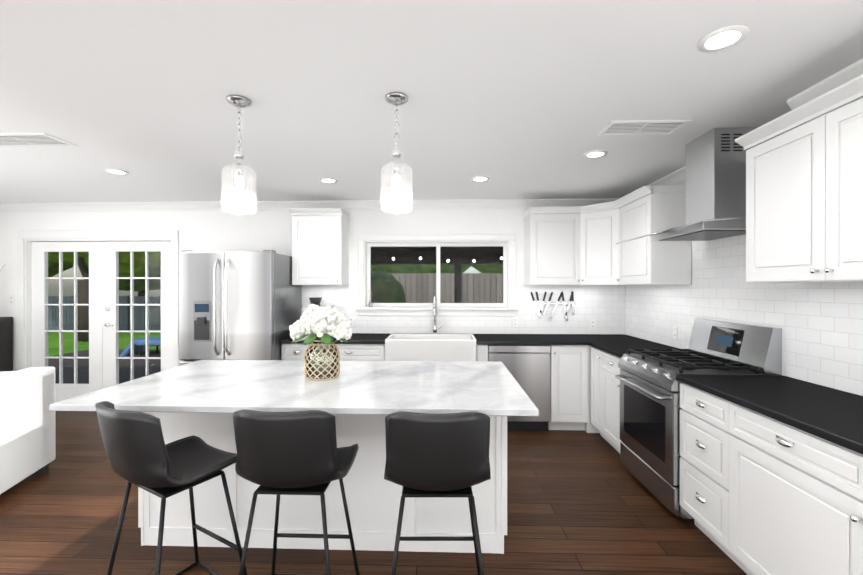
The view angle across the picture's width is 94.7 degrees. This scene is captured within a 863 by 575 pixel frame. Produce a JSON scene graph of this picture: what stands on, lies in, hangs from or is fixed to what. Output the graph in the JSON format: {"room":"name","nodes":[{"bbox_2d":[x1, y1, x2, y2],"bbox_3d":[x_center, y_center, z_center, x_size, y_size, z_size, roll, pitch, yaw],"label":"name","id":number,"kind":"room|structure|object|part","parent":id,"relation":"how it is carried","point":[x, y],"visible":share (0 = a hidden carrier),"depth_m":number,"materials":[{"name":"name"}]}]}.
{"room":"kitchen","nodes":[
{"label":"kitchen","id":0,"kind":"room"},
{"bbox_2d":[0,209,527,370],"bbox_3d":[-1.683,0.214,4.747,8.100,2.450,0.150,0,0,2],"label":"wall","id":1,"kind":"structure","parent":0,"point":[223,231],"depth_m":4.69,"materials":[{"name":"white paint"}]},
{"bbox_2d":[8,295,13,304],"bbox_3d":[-5.054,0.139,4.785,0.075,0.120,0.007,0,0,2],"label":"light switch","id":2,"kind":"object","parent":1,"relation":"attached to","point":[10,299],"visible":1,"depth_m":4.78,"materials":[{"name":"white plastic"}]},
{"bbox_2d":[31,242,102,402],"bbox_3d":[-4.422,0.421,4.844,0.886,1.975,0.045,0,0,2],"label":"french door","id":3,"kind":"structure","parent":1,"relation":"in","point":[40,331],"depth_m":4.83,"materials":[{"name":"white paint"}]},
{"bbox_2d":[17,230,178,369],"bbox_3d":[-3.977,0.374,4.816,1.970,2.130,0.170,0,0,2],"label":"door frame","id":4,"kind":"structure","parent":1,"relation":"attached to","point":[24,325],"depth_m":4.75,"materials":[{"name":"white paint"}]},
{"bbox_2d":[102,241,170,388],"bbox_3d":[-3.533,0.421,4.785,0.886,1.975,0.103,0,0,2],"label":"french door","id":5,"kind":"structure","parent":1,"relation":"in","point":[111,250],"depth_m":4.80,"materials":[{"name":"white paint"}]},
{"bbox_2d":[289,208,348,284],"bbox_3d":[-1.243,-0.446,4.455,0.560,0.822,0.388,0,0,2],"label":"upper cabinet","id":6,"kind":"object","parent":1,"relation":"attached to","point":[320,246],"visible":1,"depth_m":4.32,"materials":[{"name":"white paint"}]},
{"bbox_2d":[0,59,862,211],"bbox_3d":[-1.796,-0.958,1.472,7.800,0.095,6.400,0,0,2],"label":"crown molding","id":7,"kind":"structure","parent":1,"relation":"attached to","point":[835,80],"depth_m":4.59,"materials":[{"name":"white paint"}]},
{"bbox_2d":[355,234,518,315],"bbox_3d":[0.060,-0.151,4.662,1.880,0.940,0.200,0,0,2],"label":"window","id":8,"kind":"structure","parent":1,"relation":"in","point":[511,308],"depth_m":4.62,"materials":[{"name":"white paint"}]},
{"bbox_3d":[0.061,-0.161,4.697,1.658,0.758,0.050,0,0,2],"label":"window sash","id":9,"kind":"part","parent":8,"relation":"part of","materials":[{"name":"white plastic"}]},
{"bbox_2d":[302,285,624,333],"bbox_3d":[0.344,0.244,4.599,3.723,0.559,0.006,0,0,2],"label":"wall tile","id":10,"kind":"structure","parent":1,"relation":"attached to","point":[603,306],"depth_m":4.57,"materials":[{"name":"white tile"}]},
{"bbox_2d":[348,317,353,326],"bbox_3d":[-0.937,0.389,4.637,0.070,0.115,0.007,0,0,2],"label":"electrical outlet","id":11,"kind":"object","parent":10,"relation":"attached to","point":[351,320],"visible":0.96,"depth_m":4.63,"materials":[{"name":"white plastic"}]},
{"bbox_2d":[512,317,517,326],"bbox_3d":[0.962,0.389,4.572,0.070,0.115,0.007,0,0,2],"label":"electrical outlet","id":12,"kind":"object","parent":10,"relation":"attached to","point":[514,321],"visible":1,"depth_m":4.57,"materials":[{"name":"white plastic"}]},
{"bbox_2d":[530,291,574,320],"bbox_3d":[1.385,0.207,4.544,0.512,0.346,0.032,0,0,2],"label":"rack","id":13,"kind":"object","parent":10,"relation":"attached to","point":[538,303],"visible":0.92,"depth_m":4.54,"materials":[{"name":"silver metal"}]},
{"bbox_2d":[590,319,595,328],"bbox_3d":[1.842,0.409,4.541,0.070,0.115,0.007,0,0,2],"label":"electrical outlet","id":14,"kind":"object","parent":10,"relation":"attached to","point":[592,323],"visible":1,"depth_m":4.54,"materials":[{"name":"white plastic"}]},
{"bbox_2d":[523,201,614,284],"bbox_3d":[1.416,-0.446,4.219,0.750,0.822,0.677,0,0,2],"label":"upper cabinet","id":15,"kind":"object","parent":1,"relation":"attached to","point":[571,246],"depth_m":4.22,"materials":[{"name":"white paint"}]},
{"bbox_2d":[0,411,746,574],"bbox_3d":[-1.796,1.495,1.476,8.100,0.100,6.700,0,0,2],"label":"floor","id":16,"kind":"structure","parent":0,"point":[581,502],"depth_m":2.37,"materials":[{"name":"brown wood"}]},
{"bbox_2d":[0,264,12,371],"bbox_3d":[-5.249,0.578,4.559,0.646,1.722,0.423,0,0,2],"label":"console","id":17,"kind":"object","parent":16,"relation":"on","point":[6,343],"visible":0.64,"depth_m":4.69,"materials":[{"name":"black wood"}]},
{"bbox_2d":[0,367,55,493],"bbox_3d":[-4.002,0.950,2.475,2.300,0.986,0.860,0,0,-15],"label":"sofa","id":18,"kind":"object","parent":16,"relation":"on","point":[27,431],"visible":1,"depth_m":2.87,"materials":[{"name":"white fabric"}]},
{"bbox_2d":[95,401,246,574],"bbox_3d":[-1.156,0.956,1.764,0.460,0.975,0.500,0,0,30],"label":"bar stool","id":19,"kind":"object","parent":16,"relation":"on","point":[140,454],"visible":1,"depth_m":1.59,"materials":[{"name":"black leather"}]},
{"bbox_2d":[179,250,301,365],"bbox_3d":[-1.994,0.532,4.226,0.925,1.815,0.884,0,0,2],"label":"refrigerator","id":20,"kind":"object","parent":16,"relation":"on","point":[240,305],"visible":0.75,"depth_m":3.86,"materials":[{"name":"metal"}]},
{"bbox_2d":[233,409,359,574],"bbox_3d":[-0.586,0.956,1.742,0.460,0.975,0.500,0,0,2],"label":"bar stool","id":21,"kind":"object","parent":16,"relation":"on","point":[290,453],"visible":1,"depth_m":1.55,"materials":[{"name":"black leather"}]},
{"bbox_2d":[281,341,319,359],"bbox_3d":[-1.323,1.000,4.338,0.389,0.880,0.642,0,0,2],"label":"base cabinet","id":22,"kind":"object","parent":16,"relation":"on","point":[295,350],"depth_m":4.04,"materials":[{"name":"white paint"}]},
{"bbox_2d":[138,412,506,553],"bbox_3d":[-0.607,1.002,2.516,2.061,0.884,0.718,0,0,2],"label":"kitchen island","id":23,"kind":"object","parent":16,"relation":"on","point":[373,501],"depth_m":2.20,"materials":[{"name":"white paint"}]},
{"bbox_2d":[49,360,538,415],"bbox_3d":[-0.618,0.543,2.340,2.216,0.030,1.130,0,0,2],"label":"island countertop","id":24,"kind":"structure","parent":23,"relation":"on","point":[361,388],"depth_m":2.06,"materials":[{"name":"white stone"}]},
{"bbox_2d":[289,304,351,380],"bbox_3d":[-0.647,0.309,2.367,0.372,0.437,0.357,0,0,2],"label":"flower vase","id":25,"kind":"object","parent":24,"relation":"on","point":[311,324],"visible":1,"depth_m":2.29,"materials":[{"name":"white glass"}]},
{"bbox_2d":[322,341,384,360],"bbox_3d":[-0.827,1.000,4.321,0.840,0.880,0.642,0,0,2],"label":"base cabinet","id":26,"kind":"object","parent":16,"relation":"on","point":[349,350],"depth_m":4.02,"materials":[{"name":"white paint"}]},
{"bbox_2d":[281,333,392,340],"bbox_3d":[-0.988,0.542,4.328,1.063,0.036,0.639,0,0,2],"label":"countertop","id":27,"kind":"structure","parent":26,"relation":"on","point":[355,336],"depth_m":4.25,"materials":[{"name":"black stone"}]},
{"bbox_2d":[301,297,333,314],"bbox_3d":[-1.265,0.314,4.398,0.280,0.420,0.380,0,0,2],"label":"coffee machine","id":28,"kind":"object","parent":27,"relation":"on","point":[315,300],"visible":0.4,"depth_m":4.45,"materials":[{"name":"silver metal"}]},
{"bbox_2d":[385,334,475,360],"bbox_3d":[-0.001,0.628,4.201,0.910,0.235,0.503,0,0,2],"label":"sink","id":29,"kind":"object","parent":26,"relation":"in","point":[430,347],"visible":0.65,"depth_m":3.95,"materials":[{"name":"white ceramic"}]},
{"bbox_2d":[384,411,490,574],"bbox_3d":[0.023,0.956,1.724,0.464,0.975,0.505,0,0,2],"label":"bar stool","id":30,"kind":"object","parent":16,"relation":"on","point":[437,455],"visible":1,"depth_m":1.53,"materials":[{"name":"black leather"}]},
{"bbox_2d":[488,345,550,430],"bbox_3d":[0.886,1.002,4.256,0.618,0.875,0.591,0,0,2],"label":"dishwasher","id":31,"kind":"object","parent":16,"relation":"on","point":[528,367],"visible":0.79,"depth_m":3.96,"materials":[{"name":"metal"}]},
{"bbox_2d":[548,345,588,432],"bbox_3d":[1.381,1.000,4.257,0.362,0.880,0.618,0,0,2],"label":"base cabinet","id":32,"kind":"object","parent":16,"relation":"on","point":[570,381],"depth_m":3.95,"materials":[{"name":"white paint"}]},
{"bbox_2d":[473,334,651,344],"bbox_3d":[1.330,0.542,4.248,1.739,0.036,0.639,0,0,2],"label":"countertop","id":33,"kind":"structure","parent":32,"relation":"on","point":[482,339],"depth_m":4.09,"materials":[{"name":"black stone"}]},
{"bbox_2d":[433,294,442,333],"bbox_3d":[0.071,0.295,4.432,0.120,0.456,0.242,0,0,2],"label":"faucet","id":34,"kind":"object","parent":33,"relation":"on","point":[435,328],"visible":1,"depth_m":4.51,"materials":[{"name":"silver metal"}]},
{"bbox_2d":[591,346,592,423],"bbox_3d":[1.861,1.001,3.741,0.642,0.880,0.337,0,0,2],"label":"base cabinet","id":35,"kind":"object","parent":16,"relation":"on","point":[592,346],"depth_m":3.88,"materials":[{"name":"white paint"}]},
{"bbox_2d":[589,345,599,432],"bbox_3d":[1.850,1.000,4.241,0.698,0.880,0.618,0,0,2],"label":"base cabinet","id":36,"kind":"object","parent":16,"relation":"on","point":[592,429],"depth_m":3.96,"materials":[{"name":"white paint"}]},
{"bbox_2d":[593,346,676,452],"bbox_3d":[1.851,1.002,3.444,0.642,0.880,0.495,0,0,2],"label":"base cabinet","id":37,"kind":"object","parent":16,"relation":"on","point":[606,387],"depth_m":3.54,"materials":[{"name":"white paint"}]},
{"bbox_2d":[589,342,678,356],"bbox_3d":[1.857,0.544,3.551,0.639,0.036,0.716,0,0,2],"label":"countertop","id":38,"kind":"structure","parent":37,"relation":"on","point":[621,348],"depth_m":3.60,"materials":[{"name":"black stone"}]},
{"bbox_2d":[615,319,781,521],"bbox_3d":[1.790,0.843,2.812,0.717,1.200,0.758,0,0,2],"label":"range","id":39,"kind":"object","parent":16,"relation":"on","point":[650,408],"visible":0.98,"depth_m":2.67,"materials":[{"name":"silver metal"}]},
{"bbox_2d":[676,378,720,544],"bbox_3d":[1.807,1.004,2.185,0.642,0.880,0.484,0,0,2],"label":"base cabinet","id":40,"kind":"object","parent":16,"relation":"on","point":[700,413],"depth_m":2.25,"materials":[{"name":"white paint"}]},
{"bbox_2d":[717,398,862,574],"bbox_3d":[1.789,1.005,1.658,0.642,0.880,0.688,0,0,2],"label":"base cabinet","id":41,"kind":"object","parent":16,"relation":"on","point":[771,474],"depth_m":1.68,"materials":[{"name":"white paint"}]},
{"bbox_2d":[677,375,862,449],"bbox_3d":[1.799,0.547,1.862,0.639,0.036,1.132,0,0,2],"label":"countertop","id":42,"kind":"structure","parent":41,"relation":"on","point":[836,414],"depth_m":1.88,"materials":[{"name":"black stone"}]},
{"bbox_2d":[0,0,862,202],"bbox_3d":[-1.796,-1.055,1.472,8.100,0.100,6.700,0,0,2],"label":"ceiling","id":43,"kind":"structure","parent":0,"point":[521,99],"depth_m":2.00,"materials":[{"name":"white paint"}]},
{"bbox_2d":[0,132,76,147],"bbox_3d":[-2.775,-1.001,2.691,0.560,0.010,0.230,0,0,2],"label":"ceiling vent","id":44,"kind":"object","parent":43,"relation":"in","point":[41,139],"visible":1,"depth_m":2.70,"materials":[{"name":"white metal"}]},
{"bbox_2d":[104,168,128,174],"bbox_3d":[-2.709,-1.004,3.425,0.170,0.008,0.170,0,0,2],"label":"recessed light","id":45,"kind":"object","parent":43,"relation":"in","point":[116,171],"visible":0.98,"depth_m":3.42,"materials":[{"name":"white paint"}]},
{"bbox_2d":[221,95,256,214],"bbox_3d":[-1.028,-0.706,2.127,0.172,0.598,0.172,0,0,2],"label":"pendant light","id":46,"kind":"object","parent":43,"relation":"hanging from","point":[239,102],"visible":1,"depth_m":2.11,"materials":[{"name":"clear glass"}]},
{"bbox_2d":[319,178,337,182],"bbox_3d":[-0.959,-1.004,3.705,0.170,0.008,0.170,0,0,2],"label":"recessed light","id":47,"kind":"object","parent":43,"relation":"in","point":[329,180],"visible":0.98,"depth_m":3.71,"materials":[{"name":"white paint"}]},
{"bbox_2d":[380,92,412,213],"bbox_3d":[-0.183,-0.706,2.098,0.172,0.598,0.172,0,0,2],"label":"pendant light","id":48,"kind":"object","parent":43,"relation":"hanging from","point":[396,99],"visible":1,"depth_m":2.08,"materials":[{"name":"clear glass"}]},
{"bbox_2d":[471,176,489,181],"bbox_3d":[0.451,-1.004,3.656,0.170,0.008,0.170,0,0,2],"label":"recessed light","id":49,"kind":"object","parent":43,"relation":"in","point":[480,178],"visible":1,"depth_m":3.64,"materials":[{"name":"white paint"}]},
{"bbox_2d":[583,150,607,157],"bbox_3d":[1.228,-1.003,2.979,0.170,0.008,0.170,0,0,2],"label":"recessed light","id":50,"kind":"object","parent":43,"relation":"in","point":[596,154],"visible":1,"depth_m":2.97,"materials":[{"name":"white paint"}]},
{"bbox_2d":[597,119,690,135],"bbox_3d":[1.316,-1.001,2.486,0.470,0.010,0.220,0,0,2],"label":"ceiling vent","id":51,"kind":"object","parent":43,"relation":"in","point":[637,127],"visible":0.98,"depth_m":2.48,"materials":[{"name":"white metal"}]},
{"bbox_2d":[697,25,748,51],"bbox_3d":[1.170,-1.000,1.600,0.170,0.008,0.170,0,0,2],"label":"recessed light","id":52,"kind":"object","parent":43,"relation":"in","point":[723,38],"visible":1,"depth_m":1.59,"materials":[{"name":"white paint"}]},
{"bbox_2d":[625,182,860,395],"bbox_3d":[2.174,0.220,1.263,0.150,2.450,6.550,0,0,2],"label":"wall","id":53,"kind":"structure","parent":0,"point":[683,183],"depth_m":3.32,"materials":[{"name":"white paint"}]},
{"bbox_2d":[615,185,691,284],"bbox_3d":[1.982,-0.445,3.921,0.403,0.822,1.233,0,0,2],"label":"upper cabinet","id":54,"kind":"object","parent":53,"relation":"attached to","point":[641,261],"depth_m":3.32,"materials":[{"name":"white paint"}]},
{"bbox_2d":[616,127,757,243],"bbox_3d":[1.808,-0.680,2.808,0.672,0.651,0.800,0,0,2],"label":"range hood","id":55,"kind":"object","parent":53,"relation":"attached to","point":[715,186],"visible":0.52,"depth_m":2.51,"materials":[{"name":"silver metal"}]},
{"bbox_2d":[625,234,862,395],"bbox_3d":[2.153,-0.201,2.910,0.006,1.454,3.243,0,0,2],"label":"wall tile","id":56,"kind":"structure","parent":53,"relation":"attached to","point":[820,325],"depth_m":2.54,"materials":[{"name":"white tile"}]},
{"bbox_2d":[673,326,677,338],"bbox_3d":[2.167,0.391,3.539,0.007,0.115,0.070,0,0,2],"label":"electrical outlet","id":57,"kind":"object","parent":56,"relation":"attached to","point":[675,332],"visible":1,"depth_m":3.53,"materials":[{"name":"white plastic"}]},
{"bbox_2d":[735,74,862,282],"bbox_3d":[1.916,-0.442,1.791,0.388,0.822,0.970,0,0,2],"label":"upper cabinet","id":58,"kind":"object","parent":53,"relation":"attached to","point":[804,203],"visible":1,"depth_m":1.88,"materials":[{"name":"white paint"}]},
{"label":"outside","id":59,"kind":"structure","parent":0,"visible":0},
{"bbox_2d":[48,332,160,355],"bbox_3d":[-4.290,1.703,24.957,70.000,0.100,40.040,0,0,2],"label":"lawn","id":60,"kind":"structure","parent":59,"point":[68,340],"depth_m":12.54,"materials":[{"name":"green plant"}]},
{"bbox_2d":[48,261,73,279],"bbox_3d":[-17.992,-1.770,17.584,6.997,6.960,5.225,0,0,2],"label":"tree","id":61,"kind":"object","parent":60,"relation":"on","point":[53,267],"depth_m":17.68,"materials":[{"name":"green plant"}]},
{"bbox_2d":[48,252,160,341],"bbox_3d":[-10.661,-1.474,12.981,6.156,6.374,4.524,0,0,2],"label":"tree","id":62,"kind":"object","parent":60,"relation":"on","point":[154,263],"depth_m":12.55,"materials":[{"name":"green plant"}]},
{"bbox_2d":[48,349,160,383],"bbox_3d":[-2.400,1.584,7.182,12.000,0.199,4.638,0,0,2],"label":"patio","id":63,"kind":"structure","parent":60,"relation":"on","point":[83,368],"depth_m":7.55,"materials":[{"name":"grey"}]},
{"bbox_2d":[120,336,160,356],"bbox_3d":[-6.166,1.323,8.931,1.248,0.422,0.600,0,0,2],"label":"lounger","id":64,"kind":"object","parent":63,"relation":"on","point":[139,348],"depth_m":8.66,"materials":[{"name":"blue fabric"}]},
{"bbox_2d":[371,246,502,302],"bbox_3d":[0.476,0.311,6.434,6.000,2.349,3.330,0,0,2],"label":"canopy","id":65,"kind":"object","parent":63,"relation":"on","point":[424,255],"depth_m":7.90,"materials":[{"name":"grey"}]},
{"bbox_2d":[84,262,160,295],"bbox_3d":[-14.638,-1.989,18.957,8.040,7.441,6.716,0,0,2],"label":"tree","id":66,"kind":"object","parent":60,"relation":"on","point":[140,288],"depth_m":18.20,"materials":[{"name":"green plant"}]},
{"bbox_2d":[48,273,502,330],"bbox_3d":[-15.737,0.649,12.886,48.050,2.049,5.050,0,0,2],"label":"fence","id":67,"kind":"object","parent":60,"relation":"on","point":[469,289],"depth_m":9.83,"materials":[{"name":"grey wood"}]},
{"bbox_2d":[371,271,405,302],"bbox_3d":[-1.757,0.786,8.707,2.396,2.723,1.826,0,0,2],"label":"bush","id":68,"kind":"object","parent":60,"relation":"on","point":[389,280],"depth_m":8.28,"materials":[{"name":"green plant"}]},
{"bbox_2d":[373,264,470,272],"bbox_3d":[-0.796,-2.063,18.991,7.523,7.529,6.969,0,0,2],"label":"tree","id":69,"kind":"object","parent":60,"relation":"on","point":[448,268],"depth_m":16.09,"materials":[{"name":"green plant"}]},
{"bbox_2d":[469,264,502,272],"bbox_3d":[5.039,-1.415,15.650,7.515,6.252,5.207,0,0,2],"label":"tree","id":70,"kind":"object","parent":60,"relation":"on","point":[485,268],"depth_m":15.92,"materials":[{"name":"green plant"}]}
]}

